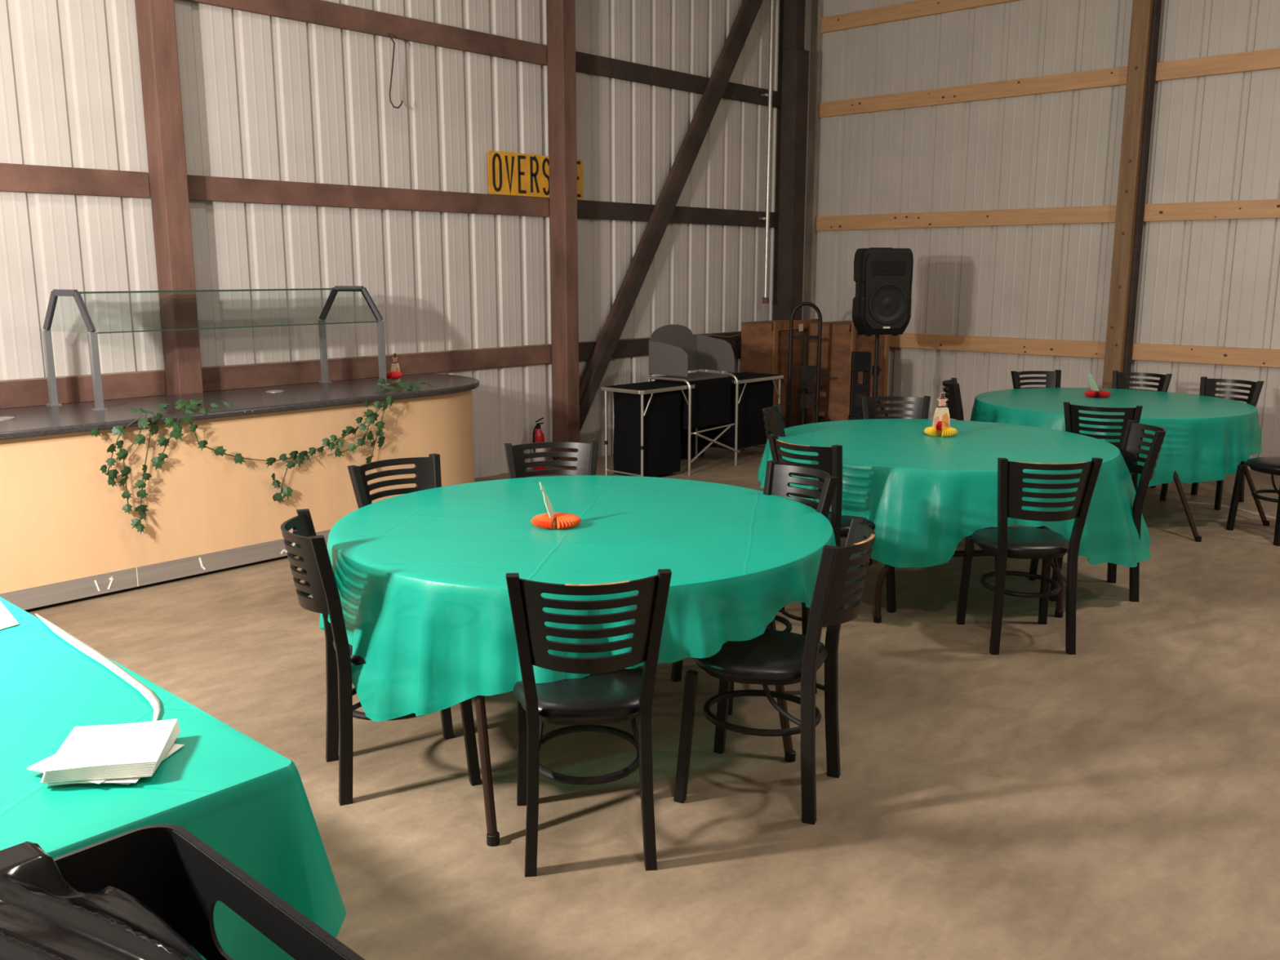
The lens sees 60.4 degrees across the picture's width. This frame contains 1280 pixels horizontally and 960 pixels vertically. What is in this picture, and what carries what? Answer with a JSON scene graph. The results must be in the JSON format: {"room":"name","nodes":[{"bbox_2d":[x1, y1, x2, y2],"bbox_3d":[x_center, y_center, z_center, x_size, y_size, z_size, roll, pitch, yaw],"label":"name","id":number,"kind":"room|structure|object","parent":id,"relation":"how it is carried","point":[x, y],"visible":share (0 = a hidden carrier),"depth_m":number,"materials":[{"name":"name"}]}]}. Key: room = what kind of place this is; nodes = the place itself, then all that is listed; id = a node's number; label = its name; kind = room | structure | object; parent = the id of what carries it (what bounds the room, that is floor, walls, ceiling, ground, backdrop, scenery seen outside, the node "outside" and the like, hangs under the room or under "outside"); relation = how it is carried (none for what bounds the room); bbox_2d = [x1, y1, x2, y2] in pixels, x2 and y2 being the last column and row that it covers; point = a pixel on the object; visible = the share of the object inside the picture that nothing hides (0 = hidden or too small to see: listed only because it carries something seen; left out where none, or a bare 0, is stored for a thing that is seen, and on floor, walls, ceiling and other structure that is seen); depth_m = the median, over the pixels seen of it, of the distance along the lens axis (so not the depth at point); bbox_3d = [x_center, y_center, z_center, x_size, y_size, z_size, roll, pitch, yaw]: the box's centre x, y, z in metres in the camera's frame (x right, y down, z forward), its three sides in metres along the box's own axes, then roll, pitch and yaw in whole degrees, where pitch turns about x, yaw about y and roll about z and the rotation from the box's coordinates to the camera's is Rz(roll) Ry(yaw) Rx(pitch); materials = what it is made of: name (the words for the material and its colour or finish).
{"room":"banquet hall","nodes":[
{"label":"banquet hall","id":0,"kind":"room"},
{"bbox_2d":[0,0,812,478],"bbox_3d":[-2.965,-2.131,6.604,0.020,5.000,14.150,10,15,42],"label":"wall","id":1,"kind":"structure","parent":0,"point":[264,97],"depth_m":7.83,"materials":[{"name":"paint"}]},
{"bbox_2d":[0,163,150,198],"bbox_3d":[-3.969,-1.570,5.550,0.041,0.150,2.970,10,15,42],"label":"trim","id":2,"kind":"structure","parent":1,"relation":"attached to","point":[20,178],"depth_m":6.29,"materials":[{"name":"brown wood"}]},
{"bbox_2d":[0,369,165,408],"bbox_3d":[-3.969,-0.399,5.774,0.041,0.150,2.970,10,15,42],"label":"trim","id":3,"kind":"structure","parent":1,"relation":"attached to","point":[22,393],"depth_m":6.47,"materials":[{"name":"brown wood"}]},
{"bbox_2d":[134,0,203,395],"bbox_3d":[-2.831,-2.118,6.537,0.188,5.000,0.150,10,15,42],"label":"wooden post","id":4,"kind":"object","parent":1,"relation":"attached to","point":[155,19],"depth_m":6.55,"materials":[{"name":"brown wood"}]},
{"bbox_2d":[183,0,546,65],"bbox_3d":[-1.811,-3.170,7.642,0.041,0.150,3.120,10,15,42],"label":"trim","id":5,"kind":"structure","parent":1,"relation":"attached to","point":[320,12],"depth_m":7.68,"materials":[{"name":"brown wood"}]},
{"bbox_2d":[186,174,549,217],"bbox_3d":[-1.811,-2.013,7.864,0.041,0.150,3.120,10,15,42],"label":"horizontal wall beam","id":6,"kind":"structure","parent":1,"relation":"attached to","point":[200,188],"depth_m":7.66,"materials":[{"name":"brown wood"}]},
{"bbox_2d":[201,343,551,391],"bbox_3d":[-1.811,-0.842,8.088,0.041,0.150,3.120,10,15,42],"label":"trim","id":7,"kind":"structure","parent":1,"relation":"attached to","point":[227,378],"depth_m":7.86,"materials":[{"name":"brown wood"}]},
{"bbox_2d":[387,33,403,108],"bbox_3d":[-1.728,-2.856,7.675,0.069,0.506,0.114,10,15,42],"label":"wire hook","id":8,"kind":"object","parent":1,"relation":"hanging from","point":[388,34],"visible":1,"depth_m":7.64,"materials":[{"name":"grey metal"}]},
{"bbox_2d":[546,0,579,468],"bbox_3d":[-0.625,-2.571,8.901,0.188,5.000,0.140,10,15,42],"label":"wooden post","id":9,"kind":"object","parent":1,"relation":"attached to","point":[561,14],"depth_m":8.93,"materials":[{"name":"brown wood"}]},
{"bbox_2d":[550,0,763,459],"bbox_3d":[0.315,-2.616,9.984,0.055,4.619,3.024,10,15,42],"label":"trim","id":10,"kind":"structure","parent":1,"relation":"attached to","point":[603,360],"depth_m":9.90,"materials":[{"name":"brown wood"}]},
{"bbox_2d":[578,331,741,360],"bbox_3d":[0.368,-1.290,10.423,0.041,0.150,3.050,10,15,42],"label":"trim","id":11,"kind":"structure","parent":1,"relation":"attached to","point":[636,347],"depth_m":9.90,"materials":[{"name":"brown wood"}]},
{"bbox_2d":[577,200,777,227],"bbox_3d":[0.368,-2.460,10.199,0.041,0.150,3.050,10,15,42],"label":"trim","id":12,"kind":"structure","parent":1,"relation":"attached to","point":[596,210],"depth_m":10.18,"materials":[{"name":"brown wood"}]},
{"bbox_2d":[487,150,582,199],"bbox_3d":[-0.825,-2.444,8.842,0.008,0.325,1.020,10,15,42],"label":"sign","id":13,"kind":"object","parent":12,"relation":"on","point":[515,174],"visible":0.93,"depth_m":8.71,"materials":[{"name":"yellow metal"}]},
{"bbox_2d":[575,51,780,107],"bbox_3d":[0.368,-3.617,9.977,0.041,0.150,3.050,10,15,42],"label":"trim","id":14,"kind":"structure","parent":1,"relation":"attached to","point":[585,63],"depth_m":9.76,"materials":[{"name":"brown wood"}]},
{"bbox_2d":[703,333,741,359],"bbox_3d":[1.010,-1.342,10.912,0.080,0.316,1.440,9,14,41],"label":"bundle","id":15,"kind":"object","parent":1,"relation":"attached to","point":[736,347],"visible":0.12,"depth_m":10.80,"materials":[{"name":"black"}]},
{"bbox_2d":[772,48,808,320],"bbox_3d":[1.541,-2.432,11.365,0.228,3.800,0.215,10,15,42],"label":"trim","id":16,"kind":"structure","parent":1,"relation":"attached to","point":[793,63],"depth_m":11.17,"materials":[{"name":"brown wood"}]},
{"bbox_2d":[778,0,805,50],"bbox_3d":[1.513,-4.885,10.879,0.208,1.200,0.155,10,15,42],"label":"trim","id":17,"kind":"structure","parent":1,"relation":"attached to","point":[792,12],"depth_m":10.88,"materials":[{"name":"brown wood"}]},
{"bbox_2d":[803,0,823,319],"bbox_3d":[1.829,-3.100,11.661,0.092,5.000,0.079,10,15,42],"label":"trim","id":18,"kind":"structure","parent":1,"relation":"attached to","point":[817,8],"depth_m":11.57,"materials":[{"name":"metal"}]},
{"bbox_2d":[26,444,1279,959],"bbox_3d":[1.400,1.064,3.214,11.930,0.001,14.250,10,15,42],"label":"floor","id":19,"kind":"structure","parent":0,"point":[1117,797],"depth_m":3.56,"materials":[{"name":"concrete"}]},
{"bbox_2d":[53,823,364,959],"bbox_3d":[-0.604,1.010,1.199,0.809,0.865,0.624,10,15,42],"label":"trash bin","id":20,"kind":"object","parent":19,"relation":"on","point":[167,868],"visible":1,"depth_m":1.52,"materials":[{"name":"black plastic"}]},
{"bbox_2d":[0,840,206,959],"bbox_3d":[-0.658,0.700,1.158,0.730,0.363,0.514,10,15,42],"label":"liner","id":21,"kind":"object","parent":20,"relation":"in","point":[43,916],"visible":1,"depth_m":1.34,"materials":[{"name":"black plastic"}]},
{"bbox_2d":[0,373,479,611],"bbox_3d":[-3.709,0.235,5.129,0.964,0.908,7.550,10,15,42],"label":"serving counter","id":22,"kind":"object","parent":19,"relation":"on","point":[66,535],"depth_m":5.94,"materials":[{"name":"beige wood"}]},
{"bbox_2d":[90,399,233,534],"bbox_3d":[-2.482,-0.075,5.787,0.268,0.648,0.799,6,12,28],"label":"ivy garland","id":23,"kind":"object","parent":22,"relation":"hanging from","point":[118,430],"visible":1,"depth_m":5.64,"materials":[{"name":"green plant"}]},
{"bbox_2d":[41,285,389,411],"bbox_3d":[-2.490,-0.839,6.650,0.470,0.641,1.960,10,15,42],"label":"sneeze guard","id":24,"kind":"object","parent":22,"relation":"on","point":[46,333],"visible":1,"depth_m":6.14,"materials":[{"name":"grey metal"}]},
{"bbox_2d":[0,373,479,440],"bbox_3d":[-3.711,-0.186,5.050,0.960,0.040,7.550,10,15,42],"label":"countertop","id":25,"kind":"structure","parent":22,"relation":"on","point":[70,418],"depth_m":6.27,"materials":[{"name":"black stone"}]},
{"bbox_2d":[191,377,431,502],"bbox_3d":[-1.831,-0.225,6.456,0.348,0.619,1.680,6,12,28],"label":"ivy garland","id":26,"kind":"object","parent":22,"relation":"hanging from","point":[371,415],"visible":0.98,"depth_m":6.48,"materials":[{"name":"green plant"}]},
{"bbox_2d":[386,353,403,382],"bbox_3d":[-1.674,-0.753,7.384,0.159,0.194,0.160,10,15,42],"label":"centrepiece","id":27,"kind":"object","parent":22,"relation":"on","point":[394,375],"visible":0.9,"depth_m":7.38,"materials":[{"name":"red"}]},
{"bbox_2d":[280,508,480,805],"bbox_3d":[-0.855,0.549,3.590,0.558,0.873,0.431,-4,12,-22],"label":"dining chair","id":28,"kind":"object","parent":19,"relation":"on","point":[317,572],"visible":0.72,"depth_m":3.42,"materials":[{"name":"black paint"}]},
{"bbox_2d":[347,453,441,508],"bbox_3d":[-0.878,0.371,4.518,0.558,0.873,0.431,10,15,43],"label":"dining chair","id":29,"kind":"object","parent":19,"relation":"on","point":[427,470],"visible":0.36,"depth_m":4.65,"materials":[{"name":"black paint"}]},
{"bbox_2d":[532,417,545,471],"bbox_3d":[-0.838,-0.288,9.086,0.102,0.446,0.121,-1,11,-5],"label":"fire extinguisher","id":30,"kind":"object","parent":19,"relation":"on","point":[538,436],"visible":0.56,"depth_m":9.05,"materials":[{"name":"red paint"}]},
{"bbox_2d":[503,440,598,478],"bbox_3d":[-0.369,0.293,4.923,0.431,0.873,0.558,-2,11,-10],"label":"dining chair","id":31,"kind":"object","parent":19,"relation":"on","point":[586,455],"visible":0.32,"depth_m":5.07,"materials":[{"name":"black paint"}]},
{"bbox_2d":[506,568,671,876],"bbox_3d":[-0.151,0.635,3.138,0.431,0.873,0.558,-1,11,-5],"label":"dining chair","id":32,"kind":"object","parent":19,"relation":"on","point":[612,693],"visible":0.98,"depth_m":2.98,"materials":[{"name":"black metal"}]},
{"bbox_2d":[474,618,795,846],"bbox_3d":[-0.209,0.516,4.147,1.806,0.737,1.834,10,15,42],"label":"round table","id":33,"kind":"object","parent":19,"relation":"on","point":[492,835],"visible":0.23,"depth_m":3.25,"materials":[{"name":"brown metal"}]},
{"bbox_2d":[319,475,835,721],"bbox_3d":[-0.227,0.374,4.102,1.900,0.458,1.974,10,15,42],"label":"tablecloth","id":34,"kind":"object","parent":33,"relation":"on","point":[420,575],"visible":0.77,"depth_m":3.47,"materials":[{"name":"teal fabric"}]},
{"bbox_2d":[530,481,581,528],"bbox_3d":[-0.304,0.087,3.967,0.182,0.158,0.182,10,15,42],"label":"centrepiece","id":35,"kind":"object","parent":34,"relation":"on","point":[549,520],"visible":1,"depth_m":3.94,"materials":[{"name":"orange"}]},
{"bbox_2d":[600,324,783,476],"bbox_3d":[0.502,-0.708,9.284,0.480,1.195,1.880,10,15,42],"label":"camp kitchen","id":36,"kind":"object","parent":19,"relation":"on","point":[649,417],"visible":0.94,"depth_m":9.00,"materials":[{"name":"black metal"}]},
{"bbox_2d":[658,372,728,381],"bbox_3d":[0.426,-0.865,9.215,0.340,0.020,0.580,10,15,42],"label":"shelf","id":37,"kind":"object","parent":36,"relation":"attached to","point":[693,376],"depth_m":9.12,"materials":[{"name":"grey metal"}]},
{"bbox_2d":[680,426,704,458],"bbox_3d":[0.291,-0.364,9.809,0.340,0.322,0.600,10,15,42],"label":"storage bin","id":38,"kind":"object","parent":19,"relation":"on","point":[684,433],"visible":0.06,"depth_m":9.76,"materials":[{"name":"black plastic"}]},
{"bbox_2d":[671,460,838,715],"bbox_3d":[0.470,0.401,4.361,0.558,0.873,0.431,-6,12,-27],"label":"dining chair","id":39,"kind":"object","parent":19,"relation":"on","point":[778,477],"visible":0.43,"depth_m":4.44,"materials":[{"name":"black paint"}]},
{"bbox_2d":[673,516,875,824],"bbox_3d":[0.443,0.571,3.472,0.558,0.873,0.431,4,12,22],"label":"dining chair","id":40,"kind":"object","parent":19,"relation":"on","point":[773,657],"visible":0.93,"depth_m":3.36,"materials":[{"name":"black paint"}]},
{"bbox_2d":[740,318,818,427],"bbox_3d":[1.399,-1.010,10.944,0.402,1.165,0.780,10,15,42],"label":"wooden cabinet","id":41,"kind":"object","parent":19,"relation":"on","point":[764,344],"visible":0.43,"depth_m":10.66,"materials":[{"name":"brown wood"}]},
{"bbox_2d":[762,404,814,508],"bbox_3d":[0.974,0.025,6.323,0.558,0.873,0.431,1,11,6],"label":"dining chair","id":42,"kind":"object","parent":19,"relation":"on","point":[773,417],"visible":0.22,"depth_m":6.16,"materials":[{"name":"black paint"}]},
{"bbox_2d":[782,302,829,428],"bbox_3d":[1.560,-1.002,10.404,0.452,1.352,0.530,0,11,0],"label":"hand truck","id":43,"kind":"object","parent":19,"relation":"on","point":[807,372],"visible":0.59,"depth_m":10.39,"materials":[{"name":"black metal"}]},
{"bbox_2d":[767,435,896,613],"bbox_3d":[0.907,0.222,5.294,0.558,0.873,0.431,-9,14,-39],"label":"dining chair","id":44,"kind":"object","parent":19,"relation":"on","point":[829,460],"visible":0.32,"depth_m":5.06,"materials":[{"name":"black paint"}]},
{"bbox_2d":[806,320,889,423],"bbox_3d":[2.064,-1.000,10.919,0.500,1.155,0.680,10,15,42],"label":"wooden cabinet","id":45,"kind":"object","parent":19,"relation":"on","point":[840,339],"visible":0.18,"depth_m":10.66,"materials":[{"name":"brown wood"}]},
{"bbox_2d":[848,351,880,420],"bbox_3d":[2.105,-0.745,10.264,0.290,0.900,0.130,0,11,2],"label":"equipment case","id":46,"kind":"object","parent":19,"relation":"on","point":[860,361],"visible":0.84,"depth_m":10.19,"materials":[{"name":"black plastic"}]},
{"bbox_2d":[853,334,888,419],"bbox_3d":[2.039,-0.780,9.736,0.705,1.153,0.738,10,15,42],"label":"speaker stand","id":47,"kind":"object","parent":19,"relation":"on","point":[876,370],"visible":0.34,"depth_m":9.61,"materials":[{"name":"black metal"}]},
{"bbox_2d":[852,247,913,336],"bbox_3d":[2.068,-1.626,9.495,0.470,0.747,0.386,-2,11,-11],"label":"loudspeaker","id":48,"kind":"object","parent":47,"relation":"on","point":[883,276],"visible":1,"depth_m":9.33,"materials":[{"name":"black plastic"}]},
{"bbox_2d":[860,395,930,419],"bbox_3d":[1.593,-0.058,6.757,0.431,0.873,0.558,0,11,0],"label":"dining chair","id":49,"kind":"object","parent":19,"relation":"on","point":[921,406],"visible":0.26,"depth_m":6.90,"materials":[{"name":"black paint"}]},
{"bbox_2d":[942,377,964,420],"bbox_3d":[2.429,-0.270,7.864,0.558,0.873,0.431,3,11,13],"label":"dining chair","id":50,"kind":"object","parent":19,"relation":"on","point":[952,388],"visible":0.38,"depth_m":7.72,"materials":[{"name":"black paint"}]},
{"bbox_2d":[873,534,1063,622],"bbox_3d":[1.611,0.154,6.025,1.806,0.732,1.806,-2,11,-8],"label":"round table","id":51,"kind":"object","parent":19,"relation":"on","point":[877,601],"visible":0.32,"depth_m":5.23,"materials":[{"name":"brown metal"}]},
{"bbox_2d":[757,418,1151,568],"bbox_3d":[1.616,0.046,6.000,1.926,0.530,1.920,-3,11,-17],"label":"tablecloth","id":52,"kind":"object","parent":51,"relation":"on","point":[922,494],"visible":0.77,"depth_m":5.31,"materials":[{"name":"green fabric"}]},
{"bbox_2d":[924,392,957,436],"bbox_3d":[1.678,-0.367,6.120,0.182,0.238,0.186,10,15,42],"label":"centrepiece","id":53,"kind":"object","parent":52,"relation":"on","point":[941,421],"visible":1,"depth_m":6.12,"materials":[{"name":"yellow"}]},
{"bbox_2d":[955,457,1103,654],"bbox_3d":[1.716,0.303,4.874,0.431,0.873,0.558,0,11,0],"label":"dining chair","id":54,"kind":"object","parent":19,"relation":"on","point":[1004,542],"visible":1,"depth_m":4.74,"materials":[{"name":"black paint"}]},
{"bbox_2d":[1010,369,1061,388],"bbox_3d":[3.151,-0.392,8.500,0.431,0.873,0.558,-3,11,-15],"label":"dining chair","id":55,"kind":"object","parent":19,"relation":"on","point":[1053,379],"visible":0.27,"depth_m":8.65,"materials":[{"name":"black paint"}]},
{"bbox_2d":[1028,420,1166,601],"bbox_3d":[2.370,0.151,5.664,0.558,0.873,0.431,1,11,4],"label":"dining chair","id":56,"kind":"object","parent":19,"relation":"on","point":[1131,442],"visible":0.51,"depth_m":5.57,"materials":[{"name":"black paint"}]},
{"bbox_2d":[1063,401,1142,491],"bbox_3d":[2.808,-0.049,6.711,0.431,0.873,0.558,6,12,27],"label":"dining chair","id":57,"kind":"object","parent":19,"relation":"on","point":[1072,415],"visible":0.32,"depth_m":6.43,"materials":[{"name":"black paint"}]},
{"bbox_2d":[1111,370,1172,487],"bbox_3d":[3.733,-0.373,8.402,0.431,0.873,0.558,10,15,42],"label":"dining chair","id":58,"kind":"object","parent":19,"relation":"on","point":[1119,379],"visible":0.27,"depth_m":8.53,"materials":[{"name":"black paint"}]},
{"bbox_2d":[1159,376,1263,510],"bbox_3d":[4.123,-0.279,7.909,0.558,0.873,0.431,-8,14,-37],"label":"dining chair","id":59,"kind":"object","parent":19,"relation":"on","point":[1207,386],"visible":0.26,"depth_m":7.96,"materials":[{"name":"black paint"}]},
{"bbox_2d":[1151,492,1275,519],"bbox_3d":[4.070,0.177,7.834,0.916,0.001,0.403,10,15,42],"label":"trim","id":60,"kind":"structure","parent":19,"relation":"on","point":[1155,493],"depth_m":7.83,"materials":[{"name":"concrete"}]},
{"bbox_2d":[1173,460,1270,542],"bbox_3d":[3.315,-0.188,7.822,2.138,0.738,1.806,10,15,42],"label":"round table","id":61,"kind":"object","parent":19,"relation":"on","point":[1197,538],"visible":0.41,"depth_m":6.88,"materials":[{"name":"brown metal"}]},
{"bbox_2d":[969,387,1262,486],"bbox_3d":[3.283,-0.332,7.760,1.899,0.449,1.987,10,15,42],"label":"tablecloth","id":62,"kind":"object","parent":61,"relation":"on","point":[1206,437],"visible":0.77,"depth_m":7.11,"materials":[{"name":"teal fabric"}]},
{"bbox_2d":[1084,371,1111,397],"bbox_3d":[3.325,-0.696,7.977,0.182,0.186,0.183,10,15,42],"label":"centrepiece","id":63,"kind":"object","parent":62,"relation":"on","point":[1095,392],"visible":1,"depth_m":7.94,"materials":[{"name":"red"}]},
{"bbox_2d":[1226,457,1279,546],"bbox_3d":[4.028,-0.061,6.774,0.431,0.873,0.558,-1,11,-7],"label":"dining chair","id":64,"kind":"object","parent":19,"relation":"on","point":[1270,465],"visible":1,"depth_m":6.86,"materials":[{"name":"black paint"}]},
{"bbox_3d":[-1.592,0.830,2.490,1.880,0.733,0.745,10,15,42],"label":"rectangular table","id":65,"kind":"object","parent":19,"relation":"on","visible":0},
{"bbox_2d":[0,596,346,959],"bbox_3d":[-1.585,0.676,2.454,2.028,0.448,0.882,10,15,42],"label":"tablecloth","id":66,"kind":"object","parent":65,"relation":"on","point":[246,801],"depth_m":2.05,"materials":[{"name":"teal fabric"}]},
{"bbox_2d":[0,601,18,629],"bbox_3d":[-1.799,0.379,2.852,0.315,0.001,0.432,-10,15,-41],"label":"paper sheet","id":67,"kind":"object","parent":66,"relation":"on","point":[6,620],"visible":1,"depth_m":2.91,"materials":[{"name":"white paper"}]},
{"bbox_2d":[114,743,184,784],"bbox_3d":[-0.986,0.527,2.073,0.170,0.003,0.170,2,11,11],"label":"paper napkin","id":68,"kind":"object","parent":66,"relation":"on","point":[175,747],"visible":0.15,"depth_m":2.11,"materials":[{"name":"white paper"}]},
{"bbox_2d":[47,776,149,786],"bbox_3d":[-0.994,0.526,2.064,0.170,0.003,0.170,-2,11,-12],"label":"paper napkin","id":69,"kind":"object","parent":68,"relation":"on","point":[48,784],"visible":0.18,"depth_m":1.97,"materials":[{"name":"white paper"}]},
{"bbox_2d":[40,742,174,783],"bbox_3d":[-0.990,0.526,2.053,0.170,0.003,0.170,0,11,0],"label":"paper napkin","id":70,"kind":"object","parent":69,"relation":"on","point":[133,780],"visible":0.2,"depth_m":1.97,"materials":[{"name":"white paper"}]},
{"bbox_2d":[26,754,107,783],"bbox_3d":[-1.016,0.520,2.067,0.170,0.003,0.170,4,11,19],"label":"paper napkin","id":71,"kind":"object","parent":70,"relation":"on","point":[40,766],"visible":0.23,"depth_m":2.02,"materials":[{"name":"white paper"}]},
{"bbox_2d":[40,731,180,782],"bbox_3d":[-0.988,0.518,2.067,0.188,0.003,0.195,-2,11,-8],"label":"paper napkin","id":72,"kind":"object","parent":71,"relation":"on","point":[116,777],"visible":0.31,"depth_m":1.98,"materials":[{"name":"white paper"}]},
{"bbox_2d":[40,729,180,782],"bbox_3d":[-0.989,0.516,2.067,0.188,0.003,0.195,-2,11,-8],"label":"paper napkin","id":73,"kind":"object","parent":72,"relation":"on","point":[180,730],"visible":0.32,"depth_m":1.98,"materials":[{"name":"white paper"}]},
{"bbox_2d":[41,728,179,780],"bbox_3d":[-0.989,0.513,2.068,0.188,0.003,0.195,-2,11,-9],"label":"paper napkin","id":74,"kind":"object","parent":73,"relation":"on","point":[179,729],"visible":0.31,"depth_m":1.98,"materials":[{"name":"white paper"}]},
{"bbox_2d":[41,726,179,779],"bbox_3d":[-0.989,0.511,2.069,0.188,0.003,0.195,-2,11,-9],"label":"paper napkin","id":75,"kind":"object","parent":74,"relation":"on","point":[179,726],"visible":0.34,"depth_m":1.98,"materials":[{"name":"white paper"}]},
{"bbox_2d":[42,725,179,777],"bbox_3d":[-0.990,0.509,2.070,0.188,0.003,0.195,-2,11,-10],"label":"paper napkin","id":76,"kind":"object","parent":75,"relation":"on","point":[179,726],"visible":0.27,"depth_m":1.98,"materials":[{"name":"white paper"}]},
{"bbox_2d":[42,724,178,777],"bbox_3d":[-0.990,0.506,2.070,0.188,0.003,0.195,-2,11,-10],"label":"paper napkin","id":77,"kind":"object","parent":76,"relation":"on","point":[178,724],"visible":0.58,"depth_m":1.98,"materials":[{"name":"white paper"}]},
{"bbox_2d":[43,722,178,775],"bbox_3d":[-0.990,0.504,2.071,0.188,0.003,0.195,-2,11,-11],"label":"paper napkin","id":78,"kind":"object","parent":77,"relation":"on","point":[178,722],"visible":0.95,"depth_m":1.98,"materials":[{"name":"white paper"}]},
{"bbox_2d":[43,721,177,774],"bbox_3d":[-0.991,0.502,2.072,0.188,0.003,0.195,-2,11,-11],"label":"paper napkin","id":79,"kind":"object","parent":78,"relation":"on","point":[177,722],"visible":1,"depth_m":1.98,"materials":[{"name":"white paper"}]},
{"bbox_2d":[44,720,177,773],"bbox_3d":[-0.991,0.500,2.072,0.188,0.003,0.195,-2,11,-11],"label":"paper napkin","id":80,"kind":"object","parent":79,"relation":"on","point":[177,720],"visible":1,"depth_m":1.98,"materials":[{"name":"white paper"}]},
{"bbox_2d":[44,719,177,772],"bbox_3d":[-0.991,0.497,2.073,0.188,0.003,0.195,-2,11,-12],"label":"paper napkin","id":81,"kind":"object","parent":80,"relation":"on","point":[102,745],"visible":1,"depth_m":2.06,"materials":[{"name":"white paper"}]},
{"bbox_2d":[813,0,1279,469],"bbox_3d":[6.189,-2.361,7.803,11.830,5.000,0.020,10,15,42],"label":"wall","id":82,"kind":"structure","parent":0,"point":[1214,138],"depth_m":10.02,"materials":[{"name":"white metal"}]},
{"bbox_2d":[820,0,1019,33],"bbox_3d":[3.053,-4.482,10.280,3.190,0.145,0.041,10,15,42],"label":"trim","id":83,"kind":"structure","parent":82,"relation":"attached to","point":[920,8],"depth_m":10.73,"materials":[{"name":"brown wood"}]},
{"bbox_2d":[814,205,1116,231],"bbox_3d":[3.053,-2.528,10.655,3.190,0.145,0.041,10,15,42],"label":"trim","id":84,"kind":"structure","parent":82,"relation":"attached to","point":[1096,214],"depth_m":10.50,"materials":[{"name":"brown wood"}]},
{"bbox_2d":[817,66,1127,117],"bbox_3d":[3.053,-3.662,10.437,3.190,0.145,0.041,10,15,42],"label":"trim","id":85,"kind":"structure","parent":82,"relation":"attached to","point":[1100,77],"depth_m":10.29,"materials":[{"name":"brown wood"}]},
{"bbox_2d":[851,71,1113,106],"bbox_3d":[3.118,-3.660,10.348,2.611,0.080,0.001,10,15,42],"label":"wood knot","id":86,"kind":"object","parent":82,"relation":"attached to","point":[1111,73],"depth_m":10.54,"materials":[{"name":"brown wood"}]},
{"bbox_2d":[888,333,1106,358],"bbox_3d":[3.053,-1.359,10.879,3.190,0.145,0.041,10,15,42],"label":"trim","id":87,"kind":"structure","parent":82,"relation":"attached to","point":[958,343],"depth_m":10.49,"materials":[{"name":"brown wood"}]},
{"bbox_2d":[1102,0,1154,388],"bbox_3d":[4.205,-2.666,9.395,0.145,5.000,0.188,10,15,42],"label":"trim","id":88,"kind":"structure","parent":82,"relation":"attached to","point":[1142,10],"depth_m":9.35,"materials":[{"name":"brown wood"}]},
{"bbox_2d":[1123,0,1161,388],"bbox_3d":[4.293,-2.660,9.363,0.026,5.000,0.118,10,15,42],"label":"trim","id":89,"kind":"structure","parent":82,"relation":"attached to","point":[1157,3],"depth_m":9.37,"materials":[{"name":"brown wood"}]},
{"bbox_2d":[1132,342,1279,367],"bbox_3d":[5.663,-0.909,8.530,3.600,0.145,0.041,10,15,42],"label":"trim","id":90,"kind":"structure","parent":82,"relation":"attached to","point":[1251,357],"depth_m":9.29,"materials":[{"name":"brown wood"}]},
{"bbox_2d":[1143,199,1279,222],"bbox_3d":[5.663,-2.078,8.306,3.600,0.145,0.041,10,15,42],"label":"trim","id":91,"kind":"structure","parent":82,"relation":"attached to","point":[1251,209],"depth_m":9.10,"materials":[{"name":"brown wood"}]},
{"bbox_2d":[1155,48,1279,81],"bbox_3d":[5.663,-3.212,8.088,3.600,0.145,0.041,10,15,42],"label":"trim","id":92,"kind":"structure","parent":82,"relation":"attached to","point":[1269,59],"depth_m":8.93,"materials":[{"name":"brown wood"}]},
{"label":"ceiling","id":93,"kind":"structure","parent":0,"visible":0},
{"bbox_2d":[758,0,774,303],"bbox_3d":[1.256,-3.607,10.826,0.098,3.690,0.090,10,15,42],"label":"conduit pipe","id":94,"kind":"object","parent":93,"relation":"attached to","point":[765,300],"visible":1,"depth_m":10.88,"materials":[{"name":"white metal"}]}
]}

